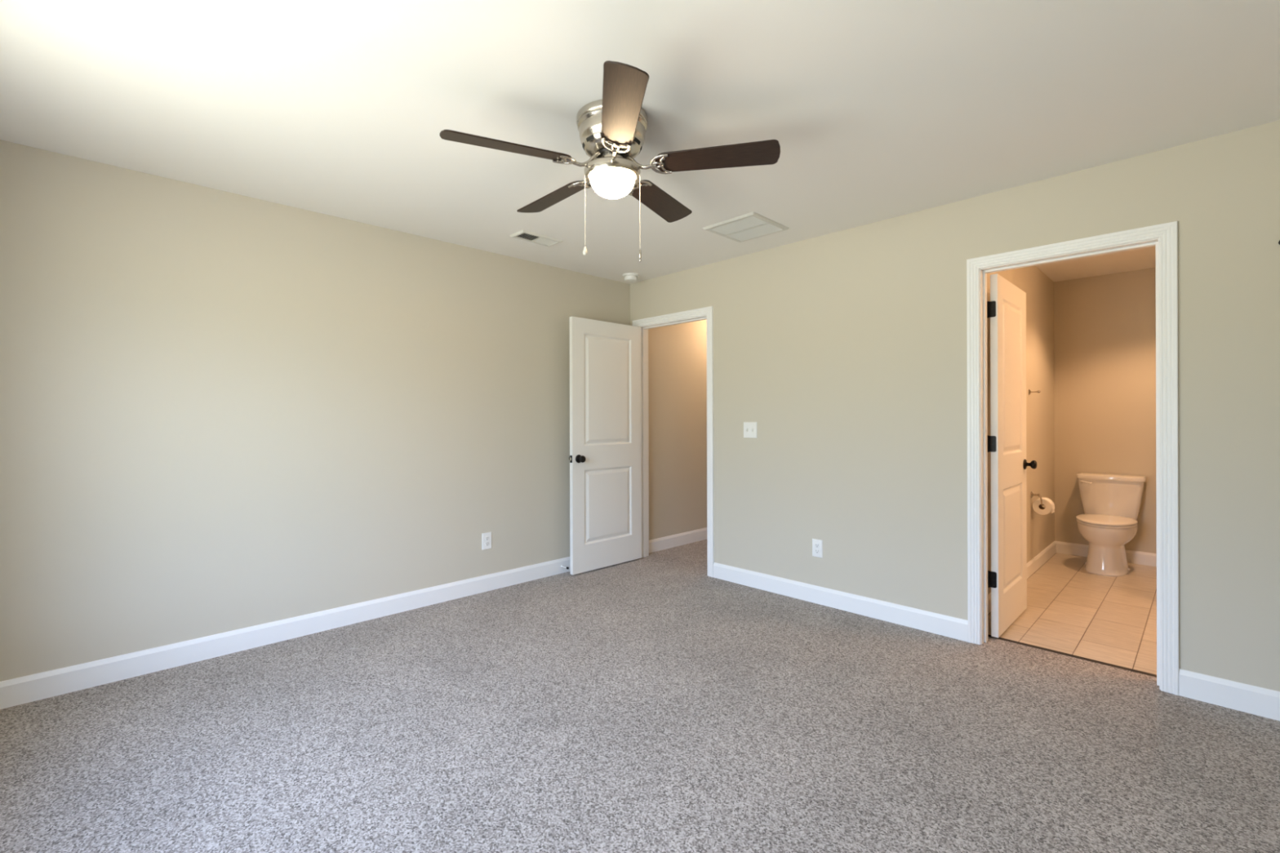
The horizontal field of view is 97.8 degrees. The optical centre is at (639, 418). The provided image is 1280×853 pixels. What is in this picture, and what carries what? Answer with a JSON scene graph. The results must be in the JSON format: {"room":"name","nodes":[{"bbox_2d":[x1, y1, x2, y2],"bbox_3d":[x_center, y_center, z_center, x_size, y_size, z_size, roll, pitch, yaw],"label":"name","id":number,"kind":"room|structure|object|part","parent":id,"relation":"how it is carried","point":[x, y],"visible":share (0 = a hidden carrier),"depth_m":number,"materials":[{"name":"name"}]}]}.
{"room":"empty bedroom","nodes":[
{"label":"empty bedroom","id":0,"kind":"room"},
{"bbox_2d":[0,139,706,681],"bbox_3d":[-0.498,0.022,4.663,7.070,2.490,0.150,0,0,-44],"label":"wall","id":1,"kind":"structure","parent":0,"point":[221,411],"depth_m":3.05,"materials":[{"name":"beige paint"}]},
{"bbox_2d":[0,556,569,709],"bbox_3d":[-1.486,1.183,3.617,3.950,0.115,0.014,0,0,-44],"label":"baseboard","id":2,"kind":"structure","parent":1,"relation":"attached to","point":[41,686],"depth_m":2.97,"materials":[{"name":"white paint"}]},
{"bbox_2d":[481,532,491,550],"bbox_3d":[-1.098,0.881,4.003,0.074,0.118,0.008,0,0,-44],"label":"wall outlet","id":3,"kind":"object","parent":1,"relation":"attached to","point":[486,537],"visible":1,"depth_m":4.00,"materials":[{"name":"white plastic"}]},
{"bbox_2d":[648,527,706,553],"bbox_3d":[1.055,1.175,6.071,2.886,0.115,0.014,0,0,-44],"label":"baseboard","id":4,"kind":"structure","parent":1,"relation":"attached to","point":[677,540],"depth_m":5.38,"materials":[{"name":"white paint"}]},
{"bbox_2d":[0,539,1279,852],"bbox_3d":[1.191,1.247,3.033,6.950,0.030,4.600,0,0,-44],"label":"floor","id":5,"kind":"structure","parent":0,"point":[655,703],"depth_m":2.15,"materials":[{"name":"grey carpet"}]},
{"bbox_2d":[1075,472,1146,577],"bbox_3d":[3.816,0.854,4.561,0.695,0.746,0.448,0,0,-44],"label":"toilet","id":6,"kind":"object","parent":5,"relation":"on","point":[1112,503],"visible":1,"depth_m":4.54,"materials":[{"name":"white glazed porcelain"}]},
{"bbox_3d":[3.810,0.548,4.773,0.031,0.027,0.093,0,0,-17],"label":"flush lever","id":7,"kind":"part","parent":6,"relation":"part of","materials":[{"name":"white plastic"}]},
{"bbox_3d":[3.748,0.839,4.495,0.501,0.016,0.376,0,0,-44],"label":"seat","id":8,"kind":"part","parent":6,"relation":"part of","materials":[{"name":"white plastic"}]},
{"bbox_3d":[3.749,0.817,4.496,0.508,0.022,0.380,0,0,-44],"label":"seat lid","id":9,"kind":"part","parent":6,"relation":"part of","materials":[{"name":"white plastic"}]},
{"bbox_3d":[3.773,1.038,4.518,0.564,0.378,0.374,0,0,-44],"label":"bowl","id":10,"kind":"part","parent":6,"relation":"part of","materials":[{"name":"white ceramic"}]},
{"bbox_3d":[3.986,0.500,4.729,0.216,0.040,0.448,0,0,-44],"label":"tank lid","id":11,"kind":"part","parent":6,"relation":"part of","materials":[{"name":"white ceramic"}]},
{"bbox_3d":[3.988,0.686,4.730,0.198,0.332,0.426,0,0,-44],"label":"tank","id":12,"kind":"part","parent":6,"relation":"part of","materials":[{"name":"white ceramic"}]},
{"bbox_2d":[0,0,1279,284],"bbox_3d":[0.114,-1.279,1.981,3.950,0.150,4.600,0,0,-44],"label":"ceiling","id":13,"kind":"structure","parent":0,"point":[876,110],"depth_m":2.10,"materials":[{"name":"white paint"}]},
{"bbox_2d":[509,229,562,246],"bbox_3d":[-0.689,-1.196,3.722,0.312,0.012,0.160,0,0,-44],"label":"ceiling vent","id":14,"kind":"object","parent":13,"relation":"in","point":[524,235],"visible":1,"depth_m":3.71,"materials":[{"name":"metal"}]},
{"bbox_2d":[440,60,780,262],"bbox_3d":[-0.144,-0.911,2.278,1.302,0.585,1.252,0,0,-44],"label":"ceiling fan","id":15,"kind":"object","parent":13,"relation":"hanging from","point":[612,129],"visible":1,"depth_m":2.15,"materials":[{"name":"brown wood"}]},
{"bbox_3d":[-0.488,-1.006,2.068,0.480,0.006,0.136,0,13,-24],"label":"blade","id":16,"kind":"part","parent":15,"relation":"part of","materials":[{"name":"brown wood"}]},
{"bbox_3d":[-0.392,-1.006,2.546,0.136,0.006,0.480,-18,12,-41],"label":"blade","id":17,"kind":"part","parent":15,"relation":"part of","materials":[{"name":"brown wood"}]},
{"bbox_3d":[-0.218,-0.826,2.211,0.003,0.282,0.003,0,0,-44],"label":"pull chain","id":18,"kind":"part","parent":15,"relation":"part of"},
{"bbox_3d":[-0.111,-1.051,2.241,0.136,0.011,0.136,0,0,-44],"label":"rotor plate","id":19,"kind":"part","parent":15,"relation":"part of","materials":[{"name":"silver metal"}]},
{"bbox_3d":[-0.111,-0.935,2.241,0.181,0.094,0.181,0,0,-44],"label":"glass globe","id":20,"kind":"part","parent":15,"relation":"part of","materials":[{"name":"white glass"}]},
{"bbox_3d":[-0.063,-1.007,1.829,0.136,0.006,0.480,13,-1,-6],"label":"blade","id":21,"kind":"part","parent":15,"relation":"part of","materials":[{"name":"brown wood"}]},
{"bbox_3d":[0.000,-0.821,2.211,0.003,0.294,0.003,0,0,-44],"label":"pull chain","id":22,"kind":"part","parent":15,"relation":"part of","materials":[{"name":"silver metal"}]},
{"bbox_3d":[0.093,-1.007,2.602,0.136,0.006,0.480,-15,-7,29],"label":"blade","id":23,"kind":"part","parent":15,"relation":"part of","materials":[{"name":"brown wood"}]},
{"bbox_3d":[0.296,-1.008,2.159,0.480,0.006,0.136,0,-13,12],"label":"blade","id":24,"kind":"part","parent":15,"relation":"part of","materials":[{"name":"brown wood"}]},
{"bbox_2d":[622,272,639,281],"bbox_3d":[-0.078,-1.177,4.688,0.138,0.053,0.138,0,0,-44],"label":"smoke detector","id":25,"kind":"object","parent":13,"relation":"attached to","point":[628,277],"visible":1,"depth_m":4.65,"materials":[{"name":"white plastic"}]},
{"bbox_2d":[702,212,789,242],"bbox_3d":[0.671,-1.200,3.534,0.395,0.012,0.381,0,0,-44],"label":"ceiling vent","id":26,"kind":"object","parent":13,"relation":"in","point":[752,225],"visible":1,"depth_m":3.51,"materials":[{"name":"metal"}]},
{"bbox_2d":[630,120,1279,691],"bbox_3d":[1.567,0.016,3.405,0.114,2.490,4.600,0,0,-44],"label":"wall","id":27,"kind":"structure","parent":0,"point":[846,350],"depth_m":3.19,"materials":[{"name":"beige paint"}]},
{"bbox_2d":[568,316,641,574],"bbox_3d":[-0.270,0.214,4.638,0.777,2.022,0.167,0,0,-44],"label":"door","id":28,"kind":"structure","parent":27,"relation":"in","point":[605,458],"depth_m":4.60,"materials":[{"name":"white paint"}]},
{"bbox_3d":[-0.461,0.320,4.380,0.066,0.066,0.066,0,0,-44],"label":"knob","id":29,"kind":"part","parent":28,"relation":"part of","materials":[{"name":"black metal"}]},
{"bbox_2d":[632,306,714,577],"bbox_3d":[0.301,0.183,4.695,0.149,2.105,0.896,0,0,-44],"label":"door frame","id":30,"kind":"structure","parent":27,"relation":"attached to","point":[708,311],"depth_m":4.57,"materials":[{"name":"white paint"}]},
{"bbox_2d":[743,422,757,438],"bbox_3d":[0.803,0.087,4.088,0.020,0.117,0.117,0,0,-44],"label":"light switch","id":31,"kind":"object","parent":27,"relation":"attached to","point":[750,428],"visible":1,"depth_m":4.09,"materials":[{"name":"white plastic"}]},
{"bbox_2d":[812,538,822,558],"bbox_3d":[1.180,0.867,3.715,0.008,0.118,0.074,0,0,-44],"label":"wall outlet","id":32,"kind":"object","parent":27,"relation":"attached to","point":[817,544],"visible":1,"depth_m":3.71,"materials":[{"name":"white plastic"}]},
{"bbox_2d":[713,562,968,641],"bbox_3d":[1.189,1.175,3.702,0.014,0.115,1.762,0,0,-44],"label":"baseboard","id":33,"kind":"structure","parent":27,"relation":"attached to","point":[955,628],"depth_m":3.54,"materials":[{"name":"white paint"}]},
{"bbox_2d":[986,273,1037,637],"bbox_3d":[2.203,0.207,3.333,0.740,2.020,0.167,0,0,-44],"label":"door","id":34,"kind":"structure","parent":27,"relation":"in","point":[1006,306],"depth_m":3.25,"materials":[{"name":"white paint"}]},
{"bbox_3d":[2.459,0.292,3.514,0.066,0.066,0.066,0,0,-44],"label":"knob","id":35,"kind":"part","parent":34,"relation":"part of","materials":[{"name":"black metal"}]},
{"bbox_2d":[966,221,1178,695],"bbox_3d":[2.140,0.178,2.818,0.143,2.104,0.836,0,0,-44],"label":"door frame","id":36,"kind":"structure","parent":27,"relation":"attached to","point":[1166,233],"depth_m":2.57,"materials":[{"name":"white paint"}]},
{"bbox_2d":[1178,668,1279,720],"bbox_3d":[2.765,1.170,2.099,0.014,0.115,1.062,0,0,-44],"label":"baseboard","id":37,"kind":"structure","parent":27,"relation":"attached to","point":[1252,700],"depth_m":2.36,"materials":[{"name":"white paint"}]},
{"bbox_2d":[986,265,1054,595],"bbox_3d":[2.819,-0.003,4.236,2.836,2.520,0.120,0,0,-44],"label":"wall","id":38,"kind":"structure","parent":0,"point":[1038,288],"depth_m":4.61,"materials":[{"name":"beige paint"}]},
{"bbox_2d":[987,541,1056,613],"bbox_3d":[2.831,1.177,4.150,2.705,0.105,0.014,0,0,-44],"label":"baseboard","id":39,"kind":"structure","parent":38,"relation":"attached to","point":[1046,554],"depth_m":4.56,"materials":[{"name":"white paint"}]},
{"bbox_2d":[1028,389,1039,395],"bbox_3d":[3.078,-0.205,4.354,0.044,0.044,0.074,0,0,-44],"label":"towel hook","id":40,"kind":"object","parent":38,"relation":"attached to","point":[1029,391],"visible":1,"depth_m":4.36,"materials":[{"name":"silver metal"}]},
{"bbox_2d":[1030,491,1044,506],"bbox_3d":[3.152,0.633,4.421,0.155,0.104,0.081,0,0,-44],"label":"toilet paper holder","id":41,"kind":"object","parent":38,"relation":"attached to","point":[1032,494],"visible":0.9,"depth_m":4.39,"materials":[{"name":"silver metal"}]},
{"bbox_3d":[3.125,0.607,4.409,0.052,0.052,0.060,0,0,-44],"label":"wall post","id":42,"kind":"part","parent":41,"relation":"part of","materials":[{"name":"silver metal"}]},
{"bbox_3d":[3.169,0.641,4.404,0.155,0.088,0.033,0,0,-44],"label":"arm","id":43,"kind":"part","parent":41,"relation":"part of","materials":[{"name":"silver metal"}]},
{"bbox_2d":[1032,497,1054,515],"bbox_3d":[3.179,0.693,4.397,0.104,0.126,0.128,0,0,-44],"label":"toilet paper roll","id":44,"kind":"object","parent":41,"relation":"hanging from","point":[1049,504],"visible":0.94,"depth_m":4.36,"materials":[{"name":"white paper"}]},
{"bbox_2d":[1035,245,1155,281],"bbox_3d":[3.503,-1.294,3.458,2.705,0.100,1.955,0,0,-44],"label":"ceiling","id":45,"kind":"structure","parent":0,"point":[1144,258],"depth_m":4.54,"materials":[{"name":"white paint"}]},
{"bbox_2d":[1053,267,1156,553],"bbox_3d":[4.515,-0.007,4.447,0.120,2.520,1.955,0,0,-44],"label":"wall","id":46,"kind":"structure","parent":0,"point":[1104,326],"depth_m":4.84,"materials":[{"name":"beige paint"}]},
{"bbox_2d":[1055,541,1156,566],"bbox_3d":[4.471,1.172,4.401,0.014,0.105,1.955,0,0,-44],"label":"baseboard","id":47,"kind":"structure","parent":46,"relation":"attached to","point":[1064,548],"depth_m":4.74,"materials":[{"name":"white paint"}]},
{"bbox_3d":[1.220,1.273,3.061,7.270,0.019,4.840,0,0,-44],"label":"floor","id":48,"kind":"structure","parent":0,"visible":0},
{"bbox_2d":[987,634,1156,677],"bbox_3d":[2.223,1.239,2.897,0.032,0.022,0.744,0,0,-44],"label":"threshold strip","id":49,"kind":"object","parent":48,"relation":"on","point":[989,636],"visible":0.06,"depth_m":2.87,"materials":[{"name":"wood"}]}
]}

